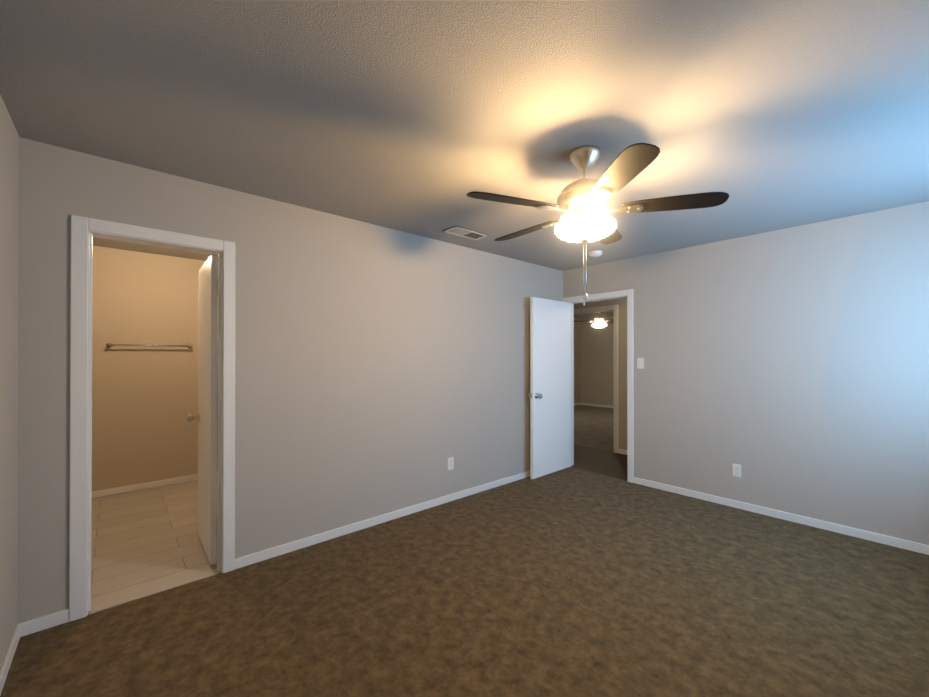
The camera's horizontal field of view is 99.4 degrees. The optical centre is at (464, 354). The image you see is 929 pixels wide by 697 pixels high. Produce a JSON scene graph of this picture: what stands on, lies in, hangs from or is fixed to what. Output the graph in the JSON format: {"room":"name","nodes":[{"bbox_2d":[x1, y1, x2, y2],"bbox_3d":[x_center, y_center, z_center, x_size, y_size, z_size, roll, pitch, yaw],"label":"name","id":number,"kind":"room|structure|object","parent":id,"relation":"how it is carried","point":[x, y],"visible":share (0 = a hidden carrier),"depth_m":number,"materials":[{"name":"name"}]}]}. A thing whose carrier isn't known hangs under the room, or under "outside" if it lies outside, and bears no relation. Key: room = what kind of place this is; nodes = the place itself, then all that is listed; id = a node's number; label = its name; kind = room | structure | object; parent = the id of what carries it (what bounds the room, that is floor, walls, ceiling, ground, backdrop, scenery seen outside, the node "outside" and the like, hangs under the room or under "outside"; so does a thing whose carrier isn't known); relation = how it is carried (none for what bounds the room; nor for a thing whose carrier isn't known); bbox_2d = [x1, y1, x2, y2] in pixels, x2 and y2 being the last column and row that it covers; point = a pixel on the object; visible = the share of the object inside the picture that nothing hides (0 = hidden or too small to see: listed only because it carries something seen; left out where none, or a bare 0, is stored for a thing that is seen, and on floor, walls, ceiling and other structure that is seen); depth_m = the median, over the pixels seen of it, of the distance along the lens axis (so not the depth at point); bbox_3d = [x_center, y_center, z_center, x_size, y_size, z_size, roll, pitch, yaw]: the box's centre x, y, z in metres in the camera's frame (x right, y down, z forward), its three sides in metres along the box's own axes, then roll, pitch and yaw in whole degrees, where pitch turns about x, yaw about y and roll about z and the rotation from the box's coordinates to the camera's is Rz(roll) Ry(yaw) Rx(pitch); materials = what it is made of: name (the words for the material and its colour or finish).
{"room":"empty bedroom","nodes":[
{"label":"empty bedroom","id":0,"kind":"room"},
{"bbox_2d":[0,94,18,669],"bbox_3d":[-2.024,0.153,1.659,0.120,2.440,0.600,0,0,-41],"label":"wall","id":1,"kind":"structure","parent":0,"point":[9,226],"depth_m":1.75,"materials":[{"name":"grey paint"}]},
{"bbox_2d":[0,625,19,694],"bbox_3d":[-1.987,1.341,1.712,0.012,0.065,0.538,0,0,-41],"label":"baseboard","id":2,"kind":"structure","parent":1,"relation":"attached to","point":[7,662],"depth_m":1.73,"materials":[{"name":"white wood"}]},
{"bbox_2d":[88,477,220,614],"bbox_3d":[-2.474,1.411,3.235,2.600,0.058,2.335,0,0,-41],"label":"floor","id":3,"kind":"structure","parent":0,"point":[146,542],"depth_m":2.85,"materials":[{"name":"beige tile"}]},
{"bbox_2d":[92,246,217,490],"bbox_3d":[-3.288,0.163,4.159,2.840,2.440,0.120,0,0,-41],"label":"wall","id":4,"kind":"structure","parent":0,"point":[144,403],"depth_m":4.06,"materials":[{"name":"beige paint"}]},
{"bbox_2d":[106,343,191,347],"bbox_3d":[-3.234,-0.097,4.077,0.698,0.048,0.075,0,0,-41],"label":"towel rail","id":5,"kind":"object","parent":4,"relation":"attached to","point":[111,345],"visible":1,"depth_m":4.01,"materials":[{"name":"silver metal"}]},
{"bbox_2d":[92,471,217,497],"bbox_3d":[-3.244,1.351,4.105,2.600,0.065,0.012,0,0,-41],"label":"baseboard","id":6,"kind":"structure","parent":4,"relation":"attached to","point":[128,488],"depth_m":4.05,"materials":[{"name":"white wood"}]},
{"bbox_2d":[17,137,562,623],"bbox_3d":[-0.510,0.161,3.479,4.800,2.440,0.120,0,0,-41],"label":"wall","id":7,"kind":"structure","parent":0,"point":[380,370],"depth_m":2.86,"materials":[{"name":"grey paint"}]},
{"bbox_2d":[17,609,68,636],"bbox_3d":[-2.106,1.342,1.974,0.180,0.065,0.012,0,0,-41],"label":"baseboard","id":8,"kind":"structure","parent":7,"relation":"attached to","point":[43,623],"depth_m":1.97,"materials":[{"name":"white wood"}]},
{"bbox_2d":[69,215,234,621],"bbox_3d":[-1.802,0.326,2.335,0.750,2.100,0.152,0,0,-41],"label":"door frame","id":9,"kind":"structure","parent":7,"relation":"attached to","point":[85,231],"depth_m":2.12,"materials":[{"name":"white wood"}]},
{"bbox_2d":[187,255,216,564],"bbox_3d":[-1.832,0.358,2.802,0.189,2.015,0.610,0,0,-40],"label":"bathroom door","id":10,"kind":"structure","parent":7,"relation":"in","point":[206,417],"depth_m":2.65,"materials":[{"name":"white wood"}]},
{"bbox_2d":[235,471,529,568],"bbox_3d":[-0.118,1.349,3.733,3.630,0.065,0.012,0,0,-41],"label":"baseboard","id":11,"kind":"structure","parent":7,"relation":"attached to","point":[250,559],"depth_m":3.12,"materials":[{"name":"white wood"}]},
{"bbox_2d":[448,457,453,469],"bbox_3d":[-0.130,1.026,3.725,0.070,0.115,0.010,0,0,-41],"label":"outlet","id":12,"kind":"object","parent":7,"relation":"attached to","point":[450,463],"visible":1,"depth_m":3.73,"materials":[{"name":"white plastic"}]},
{"bbox_2d":[0,467,928,696],"bbox_3d":[0.697,1.405,2.125,4.580,0.060,3.500,0,0,-41],"label":"floor carpet","id":13,"kind":"object","parent":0,"point":[570,582],"visible":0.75,"depth_m":2.08,"materials":[{"name":"brown carpet"}]},
{"bbox_2d":[0,0,928,318],"bbox_3d":[1.465,-1.093,5.017,11.250,0.080,7.200,0,0,-41],"label":"ceiling","id":14,"kind":"structure","parent":0,"point":[418,116],"depth_m":1.67,"materials":[{"name":"grey paint"}]},
{"bbox_2d":[443,226,488,239],"bbox_3d":[0.014,-1.053,3.420,0.380,0.013,0.170,0,0,-41],"label":"ceiling vent","id":15,"kind":"object","parent":14,"relation":"in","point":[464,232],"visible":0.98,"depth_m":3.40,"materials":[{"name":"white metal"}]},
{"bbox_2d":[574,312,612,342],"bbox_3d":[2.940,-0.634,8.492,1.250,0.810,1.259,0,0,-41],"label":"ceiling fan","id":16,"kind":"object","parent":14,"relation":"hanging from","point":[599,318],"visible":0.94,"depth_m":8.42,"materials":[{"name":"white glass"}]},
{"bbox_2d":[589,250,601,256],"bbox_3d":[1.349,-1.037,4.054,0.132,0.041,0.132,0,0,-41],"label":"smoke detector","id":17,"kind":"object","parent":14,"relation":"attached to","point":[596,253],"visible":1,"depth_m":4.01,"materials":[{"name":"white plastic"}]},
{"bbox_2d":[466,143,728,305],"bbox_3d":[0.608,-0.660,2.119,1.269,0.810,1.228,0,0,-41],"label":"fan","id":18,"kind":"object","parent":14,"relation":"hanging from","point":[583,203],"visible":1,"depth_m":1.96,"materials":[{"name":"brown wood"}]},
{"bbox_2d":[563,271,565,297],"bbox_3d":[1.299,0.166,4.966,0.120,2.440,0.050,0,0,-41],"label":"wall","id":19,"kind":"structure","parent":0,"point":[564,284],"depth_m":4.93,"materials":[{"name":"grey paint"}]},
{"bbox_2d":[574,318,579,402],"bbox_3d":[1.633,0.186,9.780,4.520,2.440,0.120,0,0,-41],"label":"wall","id":20,"kind":"structure","parent":0,"point":[576,362],"depth_m":11.03,"materials":[{"name":"grey paint"}]},
{"bbox_2d":[574,405,613,451],"bbox_3d":[2.803,1.430,8.294,4.490,0.060,3.650,0,0,-41],"label":"floor carpet","id":21,"kind":"object","parent":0,"point":[593,426],"visible":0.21,"depth_m":7.59,"materials":[{"name":"brown carpet"}]},
{"bbox_2d":[580,316,613,405],"bbox_3d":[4.529,0.186,9.826,0.120,2.440,3.650,0,0,-41],"label":"wall","id":22,"kind":"structure","parent":0,"point":[596,374],"depth_m":10.78,"materials":[{"name":"grey paint"}]},
{"bbox_2d":[580,403,613,407],"bbox_3d":[4.480,1.373,9.778,0.012,0.065,3.650,0,0,-41],"label":"baseboard","id":23,"kind":"structure","parent":22,"relation":"attached to","point":[598,405],"depth_m":10.74,"materials":[{"name":"white"}]},
{"bbox_2d":[571,444,626,479],"bbox_3d":[2.057,1.418,4.897,1.130,0.057,6.090,0,0,-41],"label":"floor","id":24,"kind":"structure","parent":0,"point":[605,462],"depth_m":5.14,"materials":[{"name":"brown carpet"}]},
{"bbox_2d":[574,298,626,449],"bbox_3d":[3.089,0.165,4.633,0.120,2.440,4.320,0,0,-41],"label":"wall","id":25,"kind":"structure","parent":0,"point":[621,303],"depth_m":5.54,"materials":[{"name":"grey paint"}]},
{"bbox_2d":[574,305,617,452],"bbox_3d":[1.923,0.340,5.951,0.152,2.100,0.900,0,0,-41],"label":"door frame","id":26,"kind":"structure","parent":25,"relation":"attached to","point":[614,308],"depth_m":5.59,"materials":[{"name":"white wood"}]},
{"bbox_2d":[618,449,626,454],"bbox_3d":[3.321,1.351,4.266,0.012,0.065,3.470,0,0,-41],"label":"baseboard","id":27,"kind":"structure","parent":25,"relation":"attached to","point":[622,451],"depth_m":5.51,"materials":[{"name":"white"}]},
{"bbox_2d":[566,201,928,544],"bbox_3d":[2.498,0.161,3.610,0.120,2.440,3.570,0,0,-41],"label":"wall","id":28,"kind":"structure","parent":0,"point":[787,369],"depth_m":3.26,"materials":[{"name":"grey paint"}]},
{"bbox_2d":[528,297,570,478],"bbox_3d":[1.016,0.365,4.613,0.760,2.015,0.189,0,0,-42],"label":"door","id":29,"kind":"structure","parent":28,"relation":"in","point":[549,395],"depth_m":4.56,"materials":[{"name":"white wood"}]},
{"bbox_2d":[562,289,633,482],"bbox_3d":[1.581,0.335,4.647,0.152,2.100,0.900,0,0,-41],"label":"door frame","id":30,"kind":"structure","parent":28,"relation":"attached to","point":[620,294],"depth_m":4.30,"materials":[{"name":"white painted wood"}]},
{"bbox_2d":[637,358,643,368],"bbox_3d":[1.876,0.088,4.208,0.020,0.115,0.070,0,0,-41],"label":"light switch","id":31,"kind":"object","parent":28,"relation":"attached to","point":[640,363],"visible":1,"depth_m":4.21,"materials":[{"name":"white plastic"}]},
{"bbox_2d":[732,463,740,477],"bbox_3d":[2.457,1.043,3.556,0.010,0.115,0.070,0,0,-41],"label":"outlet","id":32,"kind":"object","parent":28,"relation":"attached to","point":[736,470],"visible":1,"depth_m":3.56,"materials":[{"name":"white plastic"}]},
{"bbox_2d":[634,477,928,554],"bbox_3d":[2.691,1.347,3.288,0.012,0.065,2.600,0,0,-41],"label":"baseboard","id":33,"kind":"structure","parent":28,"relation":"attached to","point":[878,538],"depth_m":3.23,"materials":[{"name":"white wood"}]}
]}

